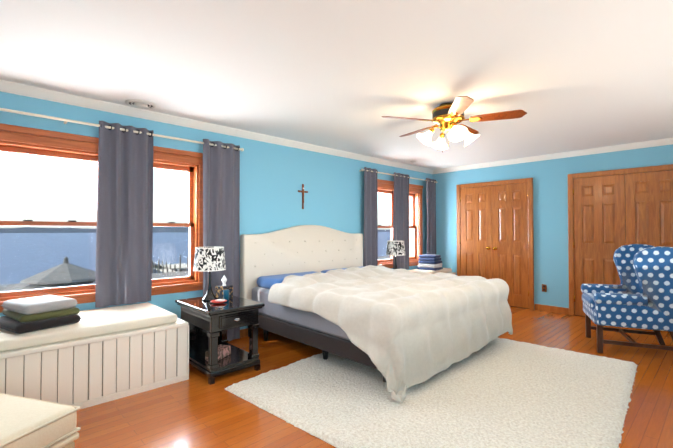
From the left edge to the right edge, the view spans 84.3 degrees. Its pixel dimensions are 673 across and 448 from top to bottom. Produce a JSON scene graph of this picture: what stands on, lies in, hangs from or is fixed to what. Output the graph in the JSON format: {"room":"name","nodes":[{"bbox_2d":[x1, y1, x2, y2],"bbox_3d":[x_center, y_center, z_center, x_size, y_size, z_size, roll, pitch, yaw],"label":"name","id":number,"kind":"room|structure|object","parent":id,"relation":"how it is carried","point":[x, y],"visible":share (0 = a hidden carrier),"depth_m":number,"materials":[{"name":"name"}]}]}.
{"room":"bedroom","nodes":[
{"label":"bedroom","id":0,"kind":"room"},
{"bbox_2d":[0,91,431,329],"bbox_3d":[-1.197,0.119,4.478,8.735,2.440,0.200,1,-1,-44],"label":"wall","id":1,"kind":"structure","parent":0,"point":[274,178],"depth_m":4.68,"materials":[{"name":"blue paint"}]},
{"bbox_2d":[0,123,202,312],"bbox_3d":[-2.168,-0.038,3.517,1.900,1.490,0.250,1,-1,-44],"label":"window","id":2,"kind":"structure","parent":1,"relation":"in","point":[29,141],"depth_m":3.34,"materials":[{"name":"brown wood"}]},
{"bbox_2d":[0,108,243,340],"bbox_3d":[-2.320,0.184,3.173,3.370,2.225,0.130,1,-1,-44],"label":"curtain","id":3,"kind":"object","parent":1,"relation":"hanging from","point":[124,236],"visible":0.94,"depth_m":3.55,"materials":[{"name":"grey fabric"}]},
{"bbox_2d":[0,80,431,173],"bbox_3d":[-1.105,-1.065,4.402,8.335,0.075,0.065,1,-1,-44],"label":"crown molding","id":4,"kind":"structure","parent":1,"relation":"attached to","point":[41,93],"depth_m":3.83,"materials":[{"name":"white wood"}]},
{"bbox_2d":[240,328,268,337],"bbox_3d":[-1.123,1.290,4.379,8.334,0.095,0.016,1,-1,-44],"label":"baseboard","id":5,"kind":"structure","parent":1,"relation":"attached to","point":[243,332],"depth_m":4.41,"materials":[{"name":"brown wood"}]},
{"bbox_2d":[298,184,307,208],"bbox_3d":[-0.449,-0.371,5.039,0.170,0.340,0.031,1,-1,-44],"label":"cross","id":6,"kind":"object","parent":1,"relation":"attached to","point":[303,191],"depth_m":5.03,"materials":[{"name":"brown"}]},
{"bbox_2d":[359,167,436,269],"bbox_3d":[1.150,0.242,6.492,2.175,2.225,0.130,1,-1,-44],"label":"curtain","id":7,"kind":"object","parent":1,"relation":"hanging from","point":[400,219],"visible":0.88,"depth_m":6.36,"materials":[{"name":"grey fabric"}]},
{"bbox_2d":[377,179,422,267],"bbox_3d":[1.037,0.016,6.582,1.470,1.490,0.250,1,-1,-44],"label":"window","id":8,"kind":"structure","parent":1,"relation":"in","point":[415,220],"depth_m":6.95,"materials":[{"name":"brown wood"}]},
{"bbox_2d":[0,0,672,169],"bbox_3d":[0.808,-0.977,2.401,8.735,0.560,6.000,1,-1,-44],"label":"ceiling","id":9,"kind":"structure","parent":0,"point":[565,75],"depth_m":2.66,"materials":[{"name":"white paint"}]},
{"bbox_2d":[125,99,155,108],"bbox_3d":[-1.819,-1.106,3.461,0.260,0.024,0.260,1,-1,-44],"label":"ceiling vent","id":10,"kind":"object","parent":9,"relation":"in","point":[141,104],"visible":1,"depth_m":3.42,"materials":[{"name":"white metal"}]},
{"bbox_2d":[382,96,526,151],"bbox_3d":[1.071,-0.896,3.552,1.236,0.441,1.259,1,-1,-44],"label":"ceiling fan light","id":11,"kind":"object","parent":9,"relation":"hanging from","point":[447,117],"visible":1,"depth_m":3.40,"materials":[{"name":"gold metal"}]},
{"bbox_2d":[74,306,672,447],"bbox_3d":[0.808,1.362,2.360,8.735,0.120,6.000,1,-1,-44],"label":"floor","id":12,"kind":"structure","parent":0,"point":[195,410],"depth_m":2.67,"materials":[{"name":"brown wood"}]},
{"bbox_2d":[0,393,80,447],"bbox_3d":[-1.856,1.059,1.471,1.158,0.455,0.856,0,-1,16],"label":"ottoman","id":13,"kind":"object","parent":12,"relation":"on","point":[25,422],"visible":1,"depth_m":1.62,"materials":[{"name":"beige fabric"}]},
{"bbox_2d":[0,302,188,408],"bbox_3d":[-2.678,1.022,2.328,3.209,0.560,0.800,1,-1,-44],"label":"bench","id":14,"kind":"object","parent":12,"relation":"on","point":[91,357],"visible":0.9,"depth_m":2.73,"materials":[{"name":"beige wood"}]},
{"bbox_2d":[0,295,80,333],"bbox_3d":[-2.230,0.656,2.786,0.478,0.185,0.436,-1,-1,30],"label":"stack","id":15,"kind":"object","parent":14,"relation":"on","point":[28,314],"visible":1,"depth_m":2.66,"materials":[{"name":"fabric"}]},
{"bbox_2d":[175,275,264,384],"bbox_3d":[-1.094,0.913,3.455,0.532,0.817,0.732,1,-1,-44],"label":"nightstand","id":16,"kind":"object","parent":12,"relation":"on","point":[213,353],"visible":0.88,"depth_m":3.31,"materials":[{"name":"black paint"}]},
{"bbox_2d":[193,246,225,300],"bbox_3d":[-1.212,0.471,3.558,0.298,0.502,0.298,1,-1,-44],"label":"lamp","id":17,"kind":"object","parent":16,"relation":"on","point":[209,259],"visible":1,"depth_m":3.46,"materials":[{"name":"fabric"}]},
{"bbox_2d":[240,225,512,402],"bbox_3d":[0.422,0.667,4.206,2.244,1.335,2.406,1,-1,-44],"label":"bed","id":18,"kind":"object","parent":12,"relation":"on","point":[324,289],"visible":1,"depth_m":3.53,"materials":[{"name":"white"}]},
{"bbox_2d":[268,265,512,402],"bbox_3d":[0.603,0.917,4.013,2.254,0.764,1.901,1,-1,-44],"label":"comforter","id":19,"kind":"object","parent":18,"relation":"on","point":[405,325],"depth_m":3.29,"materials":[{"name":"white fabric"}]},
{"bbox_2d":[225,337,637,447],"bbox_3d":[0.959,1.299,3.212,2.434,0.035,2.874,-1,-1,42],"label":"rug","id":20,"kind":"object","parent":12,"relation":"on","point":[497,392],"visible":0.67,"depth_m":2.69,"materials":[{"name":"white carpet"}]},
{"bbox_2d":[409,268,455,274],"bbox_3d":[1.561,1.096,6.598,1.359,0.560,0.490,1,-1,-44],"label":"bench","id":21,"kind":"object","parent":12,"relation":"on","point":[447,270],"visible":0.04,"depth_m":6.63,"materials":[{"name":"beige"}]},
{"bbox_2d":[417,254,442,270],"bbox_3d":[1.685,0.687,6.716,0.386,0.260,0.345,-1,-1,39],"label":"stack","id":22,"kind":"object","parent":21,"relation":"on","point":[430,262],"visible":1,"depth_m":6.60,"materials":[{"name":"fabric"}]},
{"bbox_2d":[581,244,672,352],"bbox_3d":[3.174,0.777,3.977,0.867,1.107,0.850,0,-1,25],"label":"wingback armchair","id":23,"kind":"object","parent":12,"relation":"on","point":[640,296],"visible":1,"depth_m":3.69,"materials":[{"name":"blue fabric"}]},
{"bbox_3d":[1.106,1.058,5.558,0.532,0.600,0.732,1,-1,-44],"label":"nightstand","id":24,"kind":"object","parent":12,"relation":"on","visible":0},
{"bbox_2d":[386,241,405,268],"bbox_3d":[0.912,0.509,5.728,0.298,0.502,0.298,1,-1,-44],"label":"lamp","id":25,"kind":"object","parent":24,"relation":"on","point":[395,248],"visible":0.9,"depth_m":5.61,"materials":[{"name":"white fabric"}]},
{"bbox_2d":[432,144,672,309],"bbox_3d":[3.960,0.133,5.260,0.200,2.440,5.800,1,-1,-44],"label":"wall","id":26,"kind":"structure","parent":0,"point":[550,207],"depth_m":5.81,"materials":[{"name":"blue paint"}]},
{"bbox_2d":[456,178,533,309],"bbox_3d":[2.669,0.319,6.396,0.088,2.107,1.318,1,-1,-44],"label":"closet","id":27,"kind":"object","parent":26,"relation":"attached to","point":[495,232],"visible":0.88,"depth_m":6.32,"materials":[{"name":"wood"},{"name":"brass"}]},
{"bbox_2d":[542,284,546,291],"bbox_3d":[3.254,1.005,5.829,0.009,0.115,0.070,1,-1,-44],"label":"electrical outlet plate","id":28,"kind":"object","parent":26,"relation":"attached to","point":[544,287],"visible":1,"depth_m":5.82,"materials":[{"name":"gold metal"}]},
{"bbox_2d":[535,304,568,314],"bbox_3d":[3.322,1.314,5.750,0.015,0.095,0.480,1,-1,-44],"label":"baseboard","id":29,"kind":"structure","parent":26,"relation":"attached to","point":[540,307],"depth_m":5.73,"materials":[{"name":"brown wood"}]},
{"bbox_2d":[432,138,672,173],"bbox_3d":[3.193,-1.039,5.892,0.065,0.075,3.675,1,-1,-44],"label":"crown molding","id":30,"kind":"structure","parent":26,"relation":"attached to","point":[668,141],"depth_m":5.61,"materials":[{"name":"white wood"}]},
{"bbox_2d":[568,164,672,316],"bbox_3d":[3.938,0.296,5.070,0.088,2.107,1.374,1,-1,-44],"label":"closet","id":31,"kind":"object","parent":26,"relation":"attached to","point":[610,212],"visible":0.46,"depth_m":5.21,"materials":[{"name":"brown wood"}]},
{"label":"outside","id":32,"kind":"structure","parent":0,"visible":0},
{"bbox_2d":[0,227,389,232],"bbox_3d":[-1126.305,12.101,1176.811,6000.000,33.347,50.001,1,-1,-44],"label":"shore","id":33,"kind":"structure","parent":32,"point":[54,230],"depth_m":1308.97,"materials":[{"name":"grey"}]},
{"bbox_2d":[0,254,409,291],"bbox_3d":[-19.261,7.455,19.663,600.000,3.300,45.700,1,-1,-44],"label":"ground","id":34,"kind":"structure","parent":32,"point":[18,285],"depth_m":44.15,"materials":[{"name":"grey"}]},
{"bbox_2d":[17,256,95,290],"bbox_3d":[-14.931,3.740,18.818,12.000,4.100,12.000,1,-1,-44],"label":"gazebo","id":35,"kind":"object","parent":34,"relation":"on","point":[64,278],"depth_m":18.54,"materials":[{"name":"grey"}]},
{"bbox_2d":[0,232,409,284],"bbox_3d":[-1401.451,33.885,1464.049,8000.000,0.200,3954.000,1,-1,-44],"label":"outdoor view","id":36,"kind":"object","parent":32,"point":[67,246],"depth_m":153.56,"materials":[{"name":"blue liquid"}]},
{"bbox_2d":[152,255,188,272],"bbox_3d":[-27.553,7.702,65.962,20.637,3.380,33.920,1,-1,-44],"label":"dock","id":37,"kind":"object","parent":36,"relation":"on","point":[169,267],"depth_m":71.06,"materials":[{"name":"beige wood"}]}
]}

